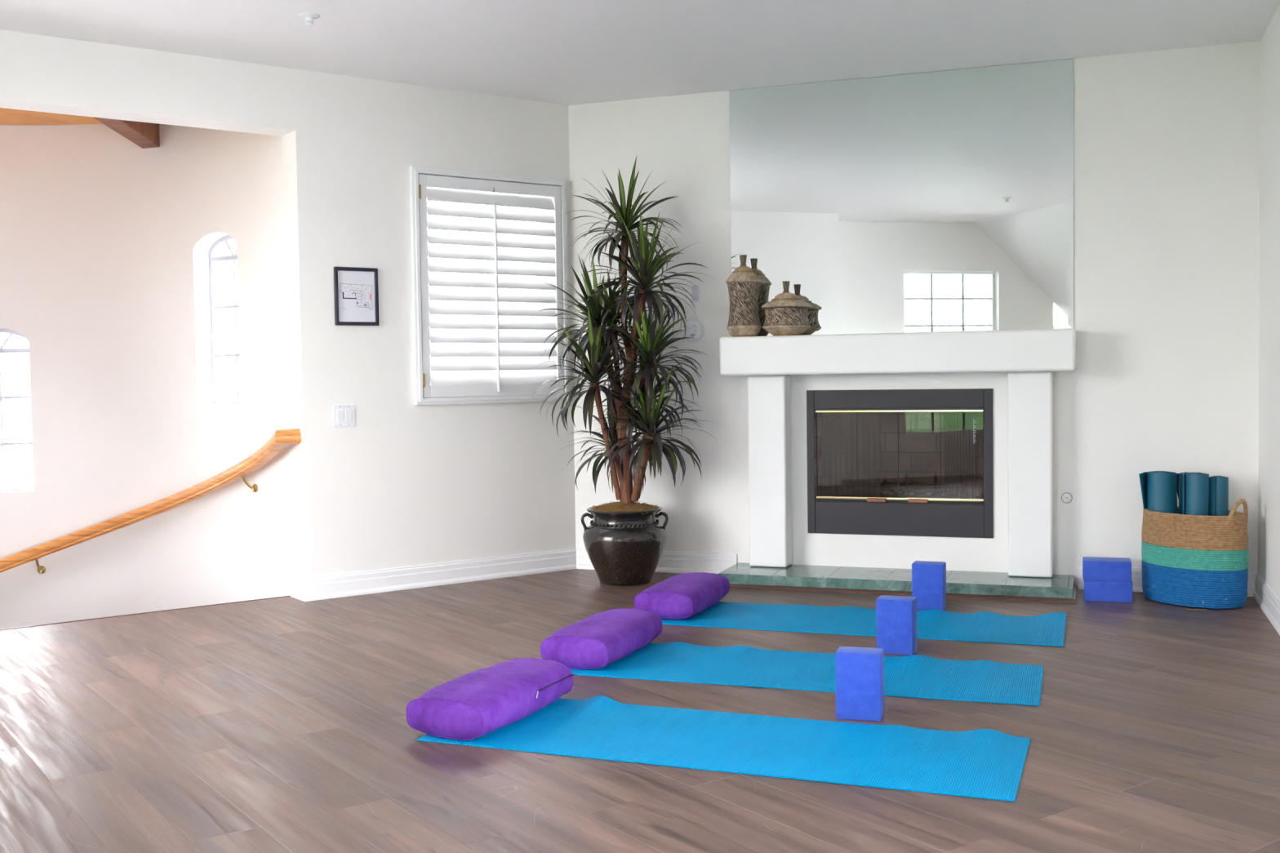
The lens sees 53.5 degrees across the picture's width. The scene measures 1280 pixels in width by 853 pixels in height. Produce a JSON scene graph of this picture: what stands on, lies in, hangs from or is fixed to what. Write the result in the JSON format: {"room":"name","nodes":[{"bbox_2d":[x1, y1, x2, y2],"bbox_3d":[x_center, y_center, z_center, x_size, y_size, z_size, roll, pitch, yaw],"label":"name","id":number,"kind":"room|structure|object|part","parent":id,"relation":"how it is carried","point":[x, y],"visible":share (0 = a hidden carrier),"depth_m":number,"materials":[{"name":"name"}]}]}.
{"room":"exercise studio","nodes":[
{"label":"exercise studio","id":0,"kind":"room"},
{"bbox_2d":[0,107,102,124],"bbox_3d":[-4.076,-1.815,6.577,4.142,0.059,2.375,-3,3,-36],"label":"ceiling","id":1,"kind":"structure","parent":0,"point":[7,116],"depth_m":7.56,"materials":[{"name":"orange wood"}]},
{"bbox_2d":[93,116,159,148],"bbox_3d":[-2.888,-1.740,7.076,0.116,0.165,1.580,-1,2,-6],"label":"ceiling beam","id":2,"kind":"structure","parent":1,"relation":"attached to","point":[144,135],"depth_m":7.27,"materials":[{"name":"brown wood"}]},
{"bbox_2d":[0,123,293,629],"bbox_3d":[-4.051,1.086,6.723,4.102,5.748,2.271,-3,3,-36],"label":"wall","id":3,"kind":"structure","parent":0,"point":[106,239],"depth_m":7.73,"materials":[{"name":"white paint"}]},
{"bbox_2d":[0,595,290,630],"bbox_3d":[-2.995,0.991,6.097,2.750,0.048,0.017,-3,3,-36],"label":"trim","id":4,"kind":"structure","parent":3,"relation":"attached to","point":[283,596],"depth_m":6.43,"materials":[{"name":"wood"}]},
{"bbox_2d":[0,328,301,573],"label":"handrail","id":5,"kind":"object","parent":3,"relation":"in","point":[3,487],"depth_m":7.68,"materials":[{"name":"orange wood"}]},
{"bbox_3d":[-3.249,0.644,7.350,3.090,1.270,0.836,0,2,10],"label":"handrail","id":6,"kind":"part","parent":5,"relation":"part of","materials":[{"name":"orange wood"}]},
{"bbox_2d":[208,235,241,404],"bbox_3d":[-2.408,-0.639,7.570,0.461,1.016,0.043,1,3,34],"label":"window","id":7,"kind":"structure","parent":3,"relation":"in","point":[212,259],"depth_m":7.64,"materials":[{"name":"grey"}]},
{"bbox_2d":[0,29,575,595],"bbox_3d":[-2.748,-0.435,6.114,5.870,2.797,0.200,-3,3,-36],"label":"wall","id":8,"kind":"structure","parent":0,"point":[409,484],"depth_m":6.90,"materials":[{"name":"white paint"}]},
{"bbox_2d":[289,590,315,601],"bbox_3d":[-1.810,0.908,6.812,0.059,0.030,0.214,-3,3,-36],"label":"trim","id":9,"kind":"structure","parent":8,"relation":"attached to","point":[295,594],"depth_m":6.76,"materials":[{"name":"white paint"}]},
{"bbox_2d":[333,404,355,426],"bbox_3d":[-1.592,-0.059,6.833,0.120,0.118,0.009,-3,3,-36],"label":"light switch","id":10,"kind":"object","parent":8,"relation":"attached to","point":[344,415],"visible":1,"depth_m":6.83,"materials":[{"name":"white plastic"}]},
{"bbox_2d":[333,266,378,325],"bbox_3d":[-1.530,-0.702,6.852,0.249,0.312,0.017,-3,3,-36],"label":"picture frame","id":11,"kind":"object","parent":8,"relation":"attached to","point":[356,293],"visible":1,"depth_m":6.85,"materials":[{"name":"black"}]},
{"bbox_2d":[312,548,576,600],"bbox_3d":[-1.059,0.833,7.237,1.670,0.124,0.024,-3,3,-36],"label":"baseboard","id":12,"kind":"structure","parent":8,"relation":"attached to","point":[368,582],"depth_m":7.18,"materials":[{"name":"white"}]},
{"bbox_2d":[408,165,569,404],"bbox_3d":[-0.896,-0.799,7.402,1.015,1.323,0.208,-3,3,-36],"label":"window","id":13,"kind":"structure","parent":8,"relation":"in","point":[415,171],"depth_m":7.17,"materials":[{"name":"white wood"}]},
{"bbox_3d":[-0.947,-0.798,7.469,0.900,1.200,0.040,-3,3,-36],"label":"frame","id":14,"kind":"part","parent":13,"relation":"part of","materials":[{"name":"white wood"}]},
{"bbox_2d":[418,173,564,397],"bbox_3d":[-0.852,-0.797,7.335,0.937,1.239,0.067,-3,3,-37],"label":"window shutter","id":15,"kind":"object","parent":13,"relation":"attached to","point":[470,352],"visible":0.98,"depth_m":7.32,"materials":[{"name":"white wood"}]},
{"bbox_3d":[-0.824,-0.744,7.324,0.016,1.084,0.016,0,2,20],"label":"tilt rod","id":16,"kind":"part","parent":15,"relation":"part of","materials":[{"name":"white wood"}]},
{"bbox_2d":[0,568,1279,852],"bbox_3d":[-1.374,1.071,3.386,6.426,0.030,8.866,0,2,20],"label":"floor","id":17,"kind":"structure","parent":0,"point":[279,725],"depth_m":4.09,"materials":[{"name":"brown wood"}]},
{"bbox_2d":[532,156,719,586],"bbox_3d":[-0.087,-0.306,7.101,1.055,2.383,0.831,0,2,20],"label":"potted plant","id":18,"kind":"object","parent":17,"relation":"on","point":[624,541],"visible":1,"depth_m":7.05,"materials":[{"name":"green plant"}]},
{"bbox_3d":[-0.298,0.542,7.191,0.075,0.107,0.029,-1,2,1],"label":"handle","id":19,"kind":"part","parent":18,"relation":"part of","materials":[{"name":"ceramic"}]},
{"bbox_3d":[-0.226,-0.308,7.131,0.717,0.739,0.792,0,2,20],"label":"crown","id":20,"kind":"part","parent":18,"relation":"part of","materials":[{"name":"green plant"}]},
{"bbox_3d":[-0.219,-0.631,7.180,0.753,0.724,0.743,0,2,20],"label":"crown","id":21,"kind":"part","parent":18,"relation":"part of","materials":[{"name":"green plant"}]},
{"bbox_3d":[-0.145,0.064,7.238,0.630,0.667,0.617,0,2,20],"label":"crown","id":22,"kind":"part","parent":18,"relation":"part of","materials":[{"name":"green plant"}]},
{"bbox_3d":[-0.155,-0.624,7.252,0.509,0.580,0.551,-3,3,-41],"label":"crown","id":23,"kind":"part","parent":18,"relation":"part of","materials":[{"name":"green plant"}]},
{"bbox_3d":[-0.081,-1.154,7.139,0.693,0.692,0.682,0,2,20],"label":"crown","id":24,"kind":"part","parent":18,"relation":"part of","materials":[{"name":"green plant"}]},
{"bbox_3d":[-0.085,0.671,7.194,0.474,0.422,0.474,0,2,20],"label":"pot","id":25,"kind":"part","parent":18,"relation":"part of","materials":[{"name":"ceramic"}]},
{"bbox_3d":[0.013,-0.827,7.078,0.760,0.720,0.654,-2,2,-20],"label":"crown","id":26,"kind":"part","parent":18,"relation":"part of","materials":[{"name":"green plant"}]},
{"bbox_3d":[0.044,-0.389,7.069,0.692,0.702,0.652,0,2,20],"label":"crown","id":27,"kind":"part","parent":18,"relation":"part of","materials":[{"name":"green plant"}]},
{"bbox_3d":[0.023,-0.206,7.165,0.619,0.613,0.617,0,2,20],"label":"crown","id":28,"kind":"part","parent":18,"relation":"part of","materials":[{"name":"green plant"}]},
{"bbox_3d":[0.077,-0.025,7.069,0.725,0.765,0.733,0,2,20],"label":"crown","id":29,"kind":"part","parent":18,"relation":"part of","materials":[{"name":"green plant"}]},
{"bbox_3d":[0.124,0.536,7.186,0.075,0.107,0.029,-1,2,1],"label":"handle","id":30,"kind":"part","parent":18,"relation":"part of","materials":[{"name":"ceramic"}]},
{"bbox_2d":[417,695,1030,801],"bbox_3d":[0.257,0.991,4.062,1.860,0.027,0.615,0,2,21],"label":"yoga mat","id":31,"kind":"object","parent":17,"relation":"on","point":[983,763],"visible":0.93,"depth_m":3.98,"materials":[{"name":"teal plastic"}]},
{"bbox_2d":[405,657,573,740],"bbox_3d":[-0.504,0.925,4.372,0.336,0.144,0.660,0,3,25],"label":"bolster cushion","id":32,"kind":"object","parent":31,"relation":"on","point":[470,706],"visible":1,"depth_m":4.18,"materials":[{"name":"purple fabric"}]},
{"bbox_2d":[570,641,1043,706],"bbox_3d":[0.619,0.951,5.003,1.840,0.019,0.615,0,2,19],"label":"yoga mat","id":33,"kind":"object","parent":17,"relation":"on","point":[917,676],"visible":0.77,"depth_m":4.94,"materials":[{"name":"teal plastic"}]},
{"bbox_2d":[540,608,662,669],"bbox_3d":[-0.152,0.884,5.329,0.334,0.140,0.658,0,3,21],"label":"bolster cushion","id":34,"kind":"object","parent":33,"relation":"on","point":[601,639],"visible":0.98,"depth_m":5.11,"materials":[{"name":"purple fabric"}]},
{"bbox_2d":[835,646,884,721],"bbox_3d":[0.747,0.873,4.310,0.152,0.229,0.102,0,2,17],"label":"block","id":35,"kind":"object","parent":17,"relation":"on","point":[860,671],"visible":1,"depth_m":4.26,"materials":[{"name":"blue plastic"}]},
{"bbox_2d":[661,601,1066,646],"bbox_3d":[1.014,0.900,5.958,1.860,0.031,0.620,0,2,20],"label":"yoga mat","id":36,"kind":"object","parent":17,"relation":"on","point":[1046,629],"visible":0.73,"depth_m":5.90,"materials":[{"name":"teal plastic"}]},
{"bbox_2d":[634,572,729,619],"bbox_3d":[0.217,0.836,6.322,0.324,0.142,0.658,0,2,20],"label":"bolster cushion","id":37,"kind":"object","parent":36,"relation":"on","point":[682,596],"visible":0.96,"depth_m":6.08,"materials":[{"name":"purple fabric"}]},
{"bbox_2d":[875,595,917,655],"bbox_3d":[1.071,0.828,5.294,0.152,0.229,0.102,0,3,23],"label":"block","id":38,"kind":"object","parent":17,"relation":"on","point":[896,615],"visible":0.84,"depth_m":5.25,"materials":[{"name":"blue plastic"}]},
{"bbox_2d":[717,562,1077,603],"bbox_3d":[1.369,0.838,6.869,1.888,0.073,0.442,0,2,20],"label":"hearth","id":39,"kind":"object","parent":17,"relation":"on","point":[828,579],"visible":0.86,"depth_m":6.74,"materials":[{"name":"green stone"}]},
{"bbox_2d":[720,328,1075,577],"bbox_3d":[1.383,0.144,6.935,1.890,1.303,0.250,0,2,20],"label":"fireplace mantel","id":40,"kind":"object","parent":39,"relation":"on","point":[1029,357],"visible":1,"depth_m":6.75,"materials":[{"name":"white paint"}]},
{"bbox_2d":[725,254,761,337],"bbox_3d":[0.586,-0.737,7.177,0.203,0.462,0.203,0,2,20],"label":"urn","id":41,"kind":"object","parent":40,"relation":"on","point":[743,284],"visible":0.98,"depth_m":7.11,"materials":[{"name":"brown ceramic"}]},
{"bbox_3d":[0.584,-0.887,7.171,0.114,0.036,0.114,0,2,20],"label":"lid","id":42,"kind":"part","parent":41,"relation":"part of","materials":[{"name":"beige ceramic"}]},
{"bbox_2d":[760,280,811,335],"bbox_3d":[0.817,-0.657,7.077,0.280,0.304,0.280,0,2,20],"label":"urn","id":43,"kind":"object","parent":40,"relation":"on","point":[786,314],"visible":0.97,"depth_m":6.99,"materials":[{"name":"brown ceramic"}]},
{"bbox_3d":[0.816,-0.725,7.074,0.152,0.042,0.152,0,2,20],"label":"lid","id":44,"kind":"part","parent":43,"relation":"part of","materials":[{"name":"beige ceramic"}]},
{"bbox_2d":[720,328,1075,376],"bbox_3d":[1.375,-0.398,6.913,1.890,0.218,0.250,0,2,20],"label":"mantel shelf","id":45,"kind":"object","parent":40,"relation":"attached to","point":[1035,352],"depth_m":6.77,"materials":[{"name":"white paint"}]},
{"bbox_3d":[1.366,0.865,6.861,1.888,0.020,0.423,0,2,20],"label":"shoe moulding","id":46,"kind":"part","parent":39,"relation":"part of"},
{"bbox_2d":[911,560,946,610],"bbox_3d":[1.423,0.784,6.249,0.152,0.229,0.102,0,3,22],"label":"block","id":47,"kind":"object","parent":17,"relation":"on","point":[928,578],"visible":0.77,"depth_m":6.20,"materials":[{"name":"blue plastic"}]},
{"bbox_2d":[1084,579,1132,603],"bbox_3d":[2.371,0.826,6.429,0.229,0.102,0.152,0,2,20],"label":"block","id":48,"kind":"object","parent":17,"relation":"on","point":[1094,591],"visible":0.8,"depth_m":6.36,"materials":[{"name":"blue plastic"}]},
{"bbox_2d":[1082,556,1131,582],"bbox_3d":[2.365,0.724,6.430,0.229,0.102,0.152,0,2,18],"label":"block","id":49,"kind":"object","parent":48,"relation":"on","point":[1094,568],"visible":1,"depth_m":6.36,"materials":[{"name":"blue plastic"}]},
{"bbox_2d":[1141,498,1248,608],"bbox_3d":[2.757,0.607,6.321,0.389,0.533,0.543,-2,3,-34],"label":"woven basket","id":50,"kind":"object","parent":17,"relation":"on","point":[1190,561],"visible":0.98,"depth_m":6.14,"materials":[{"name":"multicoloured wicker"}]},
{"bbox_2d":[1138,471,1177,513],"bbox_3d":[2.636,0.541,6.445,0.195,0.632,0.151,0,2,20],"label":"yoga mat","id":51,"kind":"object","parent":50,"relation":"in","point":[1158,488],"visible":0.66,"depth_m":6.38,"materials":[{"name":"blue plastic"}]},
{"bbox_2d":[1176,471,1188,514],"bbox_3d":[2.774,0.543,6.438,0.092,0.625,0.114,-2,2,-16],"label":"yoga mat","id":52,"kind":"object","parent":50,"relation":"in","point":[1179,476],"visible":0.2,"depth_m":6.42,"materials":[{"name":"blue plastic"}]},
{"bbox_2d":[1182,472,1208,515],"bbox_3d":[2.755,0.544,6.293,0.121,0.635,0.115,0,2,20],"label":"yoga mat","id":53,"kind":"object","parent":50,"relation":"in","point":[1195,486],"visible":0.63,"depth_m":6.24,"materials":[{"name":"blue plastic"}]},
{"bbox_2d":[1208,475,1228,515],"bbox_3d":[2.868,0.552,6.304,0.100,0.615,0.103,0,2,20],"label":"yoga mat","id":54,"kind":"object","parent":50,"relation":"in","point":[1218,485],"visible":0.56,"depth_m":6.26,"materials":[{"name":"blue plastic"}]},
{"bbox_3d":[2.888,0.408,6.116,0.176,0.124,0.048,-2,3,-34],"label":"handle","id":55,"kind":"part","parent":50,"relation":"part of","materials":[{"name":"wicker"}]},
{"bbox_2d":[0,0,1279,105],"bbox_3d":[-1.382,-1.788,3.257,6.354,0.100,8.866,0,2,20],"label":"ceiling","id":56,"kind":"structure","parent":0,"point":[567,52],"depth_m":6.06,"materials":[{"name":"white paint"}]},
{"bbox_2d":[297,12,319,25],"bbox_3d":[-1.475,-1.814,5.659,0.094,0.041,0.094,0,2,20],"label":"sprinkler","id":57,"kind":"object","parent":56,"relation":"attached to","point":[308,16],"visible":1,"depth_m":5.64,"materials":[{"name":"white plastic"}]},
{"bbox_2d":[568,40,1260,588],"bbox_3d":[1.398,-0.536,7.111,4.028,2.797,0.150,0,2,20],"label":"wall","id":58,"kind":"structure","parent":0,"point":[1166,143],"depth_m":6.67,"materials":[{"name":"white paint"}]},
{"bbox_2d":[575,547,737,573],"bbox_3d":[0.084,0.803,7.552,1.015,0.124,0.024,0,2,20],"label":"baseboard","id":59,"kind":"structure","parent":58,"relation":"attached to","point":[669,562],"depth_m":7.48,"materials":[{"name":"white"}]},
{"bbox_2d":[680,319,703,342],"bbox_3d":[0.302,-0.559,7.403,0.136,0.136,0.040,0,2,20],"label":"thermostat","id":60,"kind":"object","parent":58,"relation":"attached to","point":[695,328],"visible":0.88,"depth_m":7.38,"materials":[{"name":"white plastic"}]},
{"bbox_2d":[691,284,699,302],"bbox_3d":[0.324,-0.775,7.405,0.047,0.098,0.002,0,2,20],"label":"paper notice","id":61,"kind":"object","parent":58,"relation":"attached to","point":[695,294],"visible":0.94,"depth_m":7.41,"materials":[{"name":"white paper"}]},
{"bbox_2d":[806,388,993,538],"bbox_3d":[1.513,0.191,7.273,1.021,0.813,0.530,0,2,20],"label":"fireplace insert","id":62,"kind":"object","parent":58,"relation":"attached to","point":[917,450],"visible":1,"depth_m":7.14,"materials":[{"name":"black paint"}]},
{"bbox_2d":[822,413,880,497],"bbox_3d":[1.196,0.167,7.194,0.330,0.482,0.020,0,2,20],"label":"curtain","id":63,"kind":"object","parent":62,"relation":"hanging from","point":[863,430],"depth_m":7.20,"materials":[{"name":"grey metal"}]},
{"bbox_3d":[1.320,0.411,7.083,0.108,0.022,0.023,0,2,20],"label":"door handle","id":64,"kind":"part","parent":62,"relation":"part of","materials":[{"name":"brown wood"}]},
{"bbox_3d":[1.431,-0.085,7.044,0.921,0.013,0.022,0,2,20],"label":"brass rail","id":65,"kind":"part","parent":62,"relation":"part of","materials":[{"name":"brown metal"}]},
{"bbox_3d":[1.438,0.403,7.064,0.921,0.014,0.022,0,2,20],"label":"brass rail","id":66,"kind":"part","parent":62,"relation":"part of","materials":[{"name":"brown metal"}]},
{"bbox_3d":[1.535,0.411,7.006,0.108,0.022,0.023,0,2,20],"label":"door handle","id":67,"kind":"part","parent":62,"relation":"part of","materials":[{"name":"brown wood"}]},
{"bbox_2d":[943,413,976,498],"bbox_3d":[1.762,0.167,6.991,0.170,0.482,0.020,0,2,20],"label":"curtain","id":68,"kind":"object","parent":62,"relation":"hanging from","point":[958,420],"depth_m":6.99,"materials":[{"name":"grey metal"}]},
{"bbox_2d":[729,58,1073,336],"bbox_3d":[1.402,-1.219,6.994,1.867,1.415,0.007,0,2,20],"label":"wall mirror","id":69,"kind":"object","parent":58,"relation":"attached to","point":[940,201],"visible":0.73,"depth_m":6.95,"materials":[{"name":"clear mirror"}]},
{"bbox_2d":[1061,492,1072,503],"bbox_3d":[2.271,0.380,6.754,0.058,0.058,0.010,0,2,20],"label":"valve","id":70,"kind":"object","parent":58,"relation":"attached to","point":[1066,497],"visible":1,"depth_m":6.75,"materials":[{"name":"silver metal"}]},
{"bbox_2d":[1078,565,1256,596],"bbox_3d":[2.736,0.803,6.599,0.863,0.124,0.024,0,2,20],"label":"baseboard","id":71,"kind":"structure","parent":58,"relation":"attached to","point":[1136,576],"depth_m":6.64,"materials":[{"name":"white"}]},
{"bbox_2d":[1257,3,1279,599],"bbox_3d":[1.643,-0.334,2.059,0.150,2.797,9.200,0,2,20],"label":"wall","id":72,"kind":"structure","parent":0,"point":[1268,464],"depth_m":5.99,"materials":[{"name":"white paint"}]},
{"bbox_2d":[1253,572,1279,635],"bbox_3d":[1.615,0.997,2.237,0.024,0.124,9.000,0,2,20],"label":"baseboard","id":73,"kind":"structure","parent":72,"relation":"attached to","point":[1268,601],"depth_m":5.97,"materials":[{"name":"white"}]},
{"label":"outside","id":74,"kind":"structure","parent":0,"visible":0},
{"bbox_2d":[0,453,33,485],"bbox_3d":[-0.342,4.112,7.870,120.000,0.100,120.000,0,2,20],"label":"window pane","id":75,"kind":"structure","parent":74,"point":[19,468],"depth_m":64.57,"materials":[{"name":"white"}]}
]}

